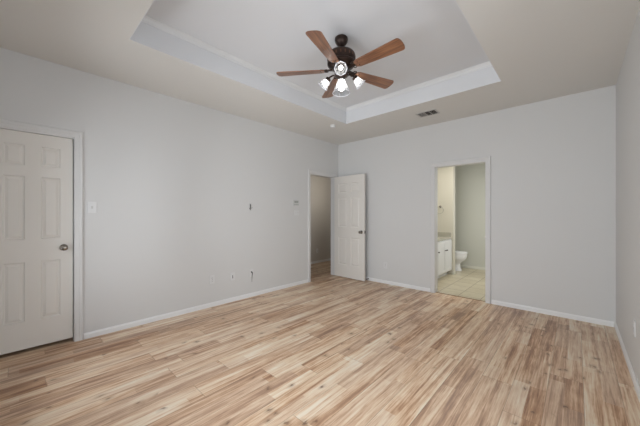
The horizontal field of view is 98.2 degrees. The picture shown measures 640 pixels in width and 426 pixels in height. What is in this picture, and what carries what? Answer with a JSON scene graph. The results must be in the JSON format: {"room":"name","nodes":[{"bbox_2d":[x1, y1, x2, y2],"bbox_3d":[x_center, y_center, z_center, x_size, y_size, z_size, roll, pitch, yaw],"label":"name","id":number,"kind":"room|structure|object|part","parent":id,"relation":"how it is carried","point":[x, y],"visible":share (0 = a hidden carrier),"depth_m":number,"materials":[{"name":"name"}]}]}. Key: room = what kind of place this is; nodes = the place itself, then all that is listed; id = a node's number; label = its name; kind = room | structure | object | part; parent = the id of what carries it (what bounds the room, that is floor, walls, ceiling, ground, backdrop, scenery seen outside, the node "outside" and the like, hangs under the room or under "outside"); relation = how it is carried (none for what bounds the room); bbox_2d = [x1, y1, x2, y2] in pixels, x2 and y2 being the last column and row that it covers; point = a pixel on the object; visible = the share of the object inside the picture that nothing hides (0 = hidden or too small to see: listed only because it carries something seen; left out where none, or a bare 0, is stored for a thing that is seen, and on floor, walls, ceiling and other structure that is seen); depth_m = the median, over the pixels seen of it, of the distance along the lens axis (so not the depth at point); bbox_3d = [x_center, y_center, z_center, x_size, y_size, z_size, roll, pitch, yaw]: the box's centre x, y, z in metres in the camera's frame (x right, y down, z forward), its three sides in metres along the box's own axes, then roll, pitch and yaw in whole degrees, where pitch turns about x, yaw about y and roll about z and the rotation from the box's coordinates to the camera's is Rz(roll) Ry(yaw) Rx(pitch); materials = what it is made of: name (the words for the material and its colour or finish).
{"room":"empty bedroom","nodes":[
{"label":"empty bedroom","id":0,"kind":"room"},
{"bbox_2d":[0,47,337,338],"bbox_3d":[-1.331,-0.262,4.099,0.120,3.085,5.170,0,0,43],"label":"wall","id":1,"kind":"structure","parent":0,"point":[173,182],"depth_m":3.43,"materials":[{"name":"paint"}]},
{"bbox_2d":[0,128,72,354],"bbox_3d":[-2.674,0.245,2.584,0.105,2.002,0.558,0,0,43],"label":"door","id":2,"kind":"structure","parent":1,"relation":"in","point":[36,170],"depth_m":2.60,"materials":[{"name":"paint"}]},
{"bbox_3d":[-2.518,0.331,2.728,0.070,0.064,0.064,0,0,43],"label":"knob","id":3,"kind":"part","parent":2,"relation":"part of","materials":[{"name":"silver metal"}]},
{"bbox_2d":[0,119,82,341],"bbox_3d":[-2.696,0.225,2.612,0.137,2.112,0.695,0,0,43],"label":"trim","id":4,"kind":"structure","parent":1,"relation":"attached to","point":[77,137],"depth_m":2.79,"materials":[{"name":"paint"}]},
{"bbox_2d":[88,202,96,212],"bbox_3d":[-2.366,-0.069,2.880,0.016,0.116,0.072,0,0,43],"label":"light switch","id":5,"kind":"object","parent":1,"relation":"attached to","point":[92,206],"visible":1,"depth_m":2.88,"materials":[{"name":"white plastic"}]},
{"bbox_2d":[84,279,307,338],"bbox_3d":[-1.282,1.251,4.054,0.012,0.060,4.930,0,0,43],"label":"baseboard","id":6,"kind":"structure","parent":1,"relation":"attached to","point":[95,333],"depth_m":3.52,"materials":[{"name":"paint"}]},
{"bbox_2d":[210,275,214,283],"bbox_3d":[-1.491,0.906,3.832,0.009,0.116,0.072,0,0,43],"label":"wall outlet","id":7,"kind":"object","parent":1,"relation":"attached to","point":[212,277],"visible":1,"depth_m":3.83,"materials":[{"name":"white plastic"}]},
{"bbox_2d":[230,272,234,280],"bbox_3d":[-1.280,0.915,4.059,0.011,0.116,0.072,0,0,43],"label":"jack plate","id":8,"kind":"object","parent":1,"relation":"attached to","point":[232,275],"visible":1,"depth_m":4.05,"materials":[{"name":"white plastic"}]},
{"bbox_2d":[249,269,252,276],"bbox_3d":[-1.053,0.957,4.285,0.036,0.198,0.072,0,0,43],"label":"cable plate","id":9,"kind":"object","parent":1,"relation":"attached to","point":[251,270],"visible":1,"depth_m":4.28,"materials":[{"name":"white plastic"}]},
{"bbox_2d":[293,200,298,205],"bbox_3d":[-0.430,-0.197,4.965,0.027,0.100,0.136,0,0,43],"label":"thermostat","id":10,"kind":"object","parent":1,"relation":"attached to","point":[295,202],"visible":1,"depth_m":4.95,"materials":[{"name":"grey plastic"}]},
{"bbox_2d":[308,170,337,281],"bbox_3d":[0.029,0.225,5.557,0.137,2.112,0.865,0,0,43],"label":"trim","id":11,"kind":"structure","parent":1,"relation":"attached to","point":[310,172],"depth_m":5.45,"materials":[{"name":"paint"}]},
{"bbox_2d":[334,174,365,280],"bbox_3d":[0.579,0.254,5.505,0.770,2.030,0.175,0,0,45],"label":"door","id":12,"kind":"structure","parent":1,"relation":"in","point":[349,191],"depth_m":5.48,"materials":[{"name":"paint"}]},
{"bbox_2d":[0,261,639,425],"bbox_3d":[0.601,1.330,4.076,5.546,0.102,8.000,0,0,43],"label":"floor","id":13,"kind":"structure","parent":0,"point":[333,350],"depth_m":2.31,"materials":[{"name":"laminate"}]},
{"bbox_2d":[438,232,451,277],"bbox_3d":[2.085,0.837,5.548,0.679,0.885,1.417,0,0,43],"label":"vanity cabinet","id":14,"kind":"object","parent":13,"relation":"on","point":[444,238],"visible":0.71,"depth_m":5.57,"materials":[{"name":"white paint"}]},
{"bbox_3d":[2.058,0.859,5.071,0.006,0.630,0.600,0,0,43],"label":"door frame","id":15,"kind":"part","parent":14,"relation":"part of","materials":[{"name":"white paint"}]},
{"bbox_3d":[2.385,0.859,5.441,0.016,0.630,0.367,0,0,43],"label":"door","id":16,"kind":"part","parent":14,"relation":"part of","materials":[{"name":"white paint"}]},
{"bbox_3d":[2.394,0.859,5.433,0.006,0.630,0.367,0,0,43],"label":"door frame","id":17,"kind":"part","parent":14,"relation":"part of","materials":[{"name":"white paint"}]},
{"bbox_2d":[438,236,451,240],"bbox_3d":[2.075,0.506,5.558,0.647,0.035,1.417,0,0,43],"label":"countertop","id":18,"kind":"structure","parent":14,"relation":"on","point":[439,238],"depth_m":5.60,"materials":[{"name":"beige stone"}]},
{"bbox_3d":[2.639,0.859,5.714,0.016,0.630,0.367,0,0,43],"label":"door","id":19,"kind":"part","parent":14,"relation":"part of","materials":[{"name":"white paint"}]},
{"bbox_3d":[2.647,0.859,5.707,0.006,0.630,0.367,0,0,43],"label":"door frame","id":20,"kind":"part","parent":14,"relation":"part of","materials":[{"name":"white paint"}]},
{"bbox_2d":[455,250,467,270],"bbox_3d":[2.998,0.901,6.443,0.790,0.755,0.470,0,0,43],"label":"toilet","id":21,"kind":"object","parent":13,"relation":"on","point":[460,256],"visible":0.28,"depth_m":6.19,"materials":[{"name":"white ceramic"}]},
{"bbox_2d":[0,0,639,144],"bbox_3d":[0.191,-1.631,2.691,4.027,0.345,4.930,0,0,43],"label":"ceiling","id":22,"kind":"structure","parent":0,"point":[539,50],"depth_m":2.65,"materials":[{"name":"paint"}]},
{"bbox_2d":[142,15,491,111],"bbox_3d":[0.199,-1.679,2.680,2.138,0.050,2.969,0,0,43],"label":"trim","id":23,"kind":"structure","parent":22,"relation":"attached to","point":[153,22],"depth_m":3.28,"materials":[{"name":"paint"}]},
{"bbox_2d":[276,30,404,97],"bbox_3d":[0.241,-1.435,2.646,1.175,0.538,1.228,0,0,43],"label":"ceiling fan","id":24,"kind":"object","parent":22,"relation":"hanging from","point":[341,59],"visible":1,"depth_m":2.59,"materials":[{"name":"brown wood"}]},
{"bbox_3d":[-0.192,-1.387,2.726,0.471,0.007,0.140,0,12,7],"label":"blade","id":25,"kind":"part","parent":24,"relation":"part of","materials":[{"name":"brown wood"}]},
{"bbox_3d":[0.038,-1.387,2.315,0.140,0.007,0.471,13,5,24],"label":"blade","id":26,"kind":"part","parent":24,"relation":"part of","materials":[{"name":"brown wood"}]},
{"bbox_3d":[0.128,-1.387,3.071,0.140,0.007,0.471,-12,2,-11],"label":"blade","id":27,"kind":"part","parent":24,"relation":"part of","materials":[{"name":"brown wood"}]},
{"bbox_3d":[0.206,-1.241,2.679,0.064,0.108,0.064,0,0,43],"label":"bulb","id":28,"kind":"part","parent":24,"relation":"part of","materials":[{"name":"white glass"}]},
{"bbox_3d":[0.555,-1.387,2.874,0.471,0.007,0.140,0,-12,-29],"label":"blade","id":29,"kind":"part","parent":24,"relation":"part of","materials":[{"name":"brown wood"}]},
{"bbox_3d":[0.500,-1.387,2.407,0.471,0.007,0.140,0,-12,43],"label":"blade","id":30,"kind":"part","parent":24,"relation":"part of","materials":[{"name":"brown wood"}]},
{"bbox_2d":[415,109,439,117],"bbox_3d":[1.557,-1.453,4.016,0.284,0.012,0.200,0,0,43],"label":"ceiling vent","id":31,"kind":"object","parent":22,"relation":"in","point":[433,111],"visible":1,"depth_m":4.01,"materials":[{"name":"grey metal"}]},
{"bbox_2d":[311,175,330,261],"bbox_3d":[-0.643,-0.089,6.726,0.120,2.740,5.800,0,0,43],"label":"wall","id":32,"kind":"structure","parent":0,"point":[320,186],"depth_m":7.35,"materials":[{"name":"paint"}]},
{"bbox_2d":[311,258,330,263],"bbox_3d":[-0.595,1.251,6.681,0.012,0.060,5.800,0,0,43],"label":"baseboard","id":33,"kind":"structure","parent":32,"relation":"attached to","point":[329,259],"depth_m":7.35,"materials":[{"name":"paint"}]},
{"bbox_2d":[438,166,454,273],"bbox_3d":[2.606,0.061,6.118,0.675,2.440,0.120,0,0,43],"label":"wall","id":34,"kind":"structure","parent":0,"point":[446,176],"depth_m":5.92,"materials":[{"name":"beige paint"}]},
{"bbox_2d":[451,265,484,274],"bbox_3d":[3.632,1.249,5.751,1.880,0.060,1.004,0,0,43],"label":"baseboard","id":35,"kind":"structure","parent":34,"relation":"attached to","point":[462,266],"depth_m":6.44,"materials":[{"name":"beige"}]},
{"bbox_2d":[455,163,484,266],"bbox_3d":[3.867,0.031,6.300,2.520,2.500,0.120,0,0,43],"label":"wall","id":36,"kind":"structure","parent":0,"point":[469,179],"depth_m":6.52,"materials":[{"name":"paint"}]},
{"bbox_2d":[338,85,615,322],"bbox_3d":[1.906,-0.262,4.545,4.027,3.085,0.120,0,0,43],"label":"wall","id":37,"kind":"structure","parent":0,"point":[553,161],"depth_m":3.69,"materials":[{"name":"paint"}]},
{"bbox_2d":[430,156,490,303],"bbox_3d":[2.164,0.225,4.294,0.855,2.112,0.137,0,0,43],"label":"trim","id":38,"kind":"structure","parent":37,"relation":"attached to","point":[434,167],"depth_m":4.34,"materials":[{"name":"paint"}]},
{"bbox_2d":[436,292,484,301],"bbox_3d":[2.162,1.278,4.292,0.719,0.005,0.027,0,0,43],"label":"trim","id":39,"kind":"structure","parent":37,"relation":"attached to","point":[436,292],"depth_m":4.29,"materials":[{"name":"brown wood"}]},
{"bbox_2d":[365,277,613,326],"bbox_3d":[1.861,1.251,4.496,3.999,0.060,0.012,0,0,43],"label":"baseboard","id":40,"kind":"structure","parent":37,"relation":"attached to","point":[495,302],"depth_m":3.63,"materials":[{"name":"paint"}]},
{"bbox_2d":[616,7,639,386],"bbox_3d":[1.713,-0.262,1.283,0.120,3.085,5.170,0,0,43],"label":"wall","id":41,"kind":"structure","parent":0,"point":[628,81],"depth_m":2.37,"materials":[{"name":"paint"}]},
{"bbox_2d":[614,322,639,402],"bbox_3d":[1.665,1.251,1.328,0.012,0.060,4.930,0,0,43],"label":"baseboard","id":42,"kind":"structure","parent":41,"relation":"attached to","point":[632,374],"depth_m":2.28,"materials":[{"name":"paint"}]},
{"bbox_2d":[633,319,635,336],"bbox_3d":[2.389,0.866,2.109,0.009,0.116,0.072,0,0,43],"label":"wall outlet","id":43,"kind":"object","parent":41,"relation":"attached to","point":[634,322],"visible":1,"depth_m":2.09,"materials":[{"name":"white plastic"}]}
]}

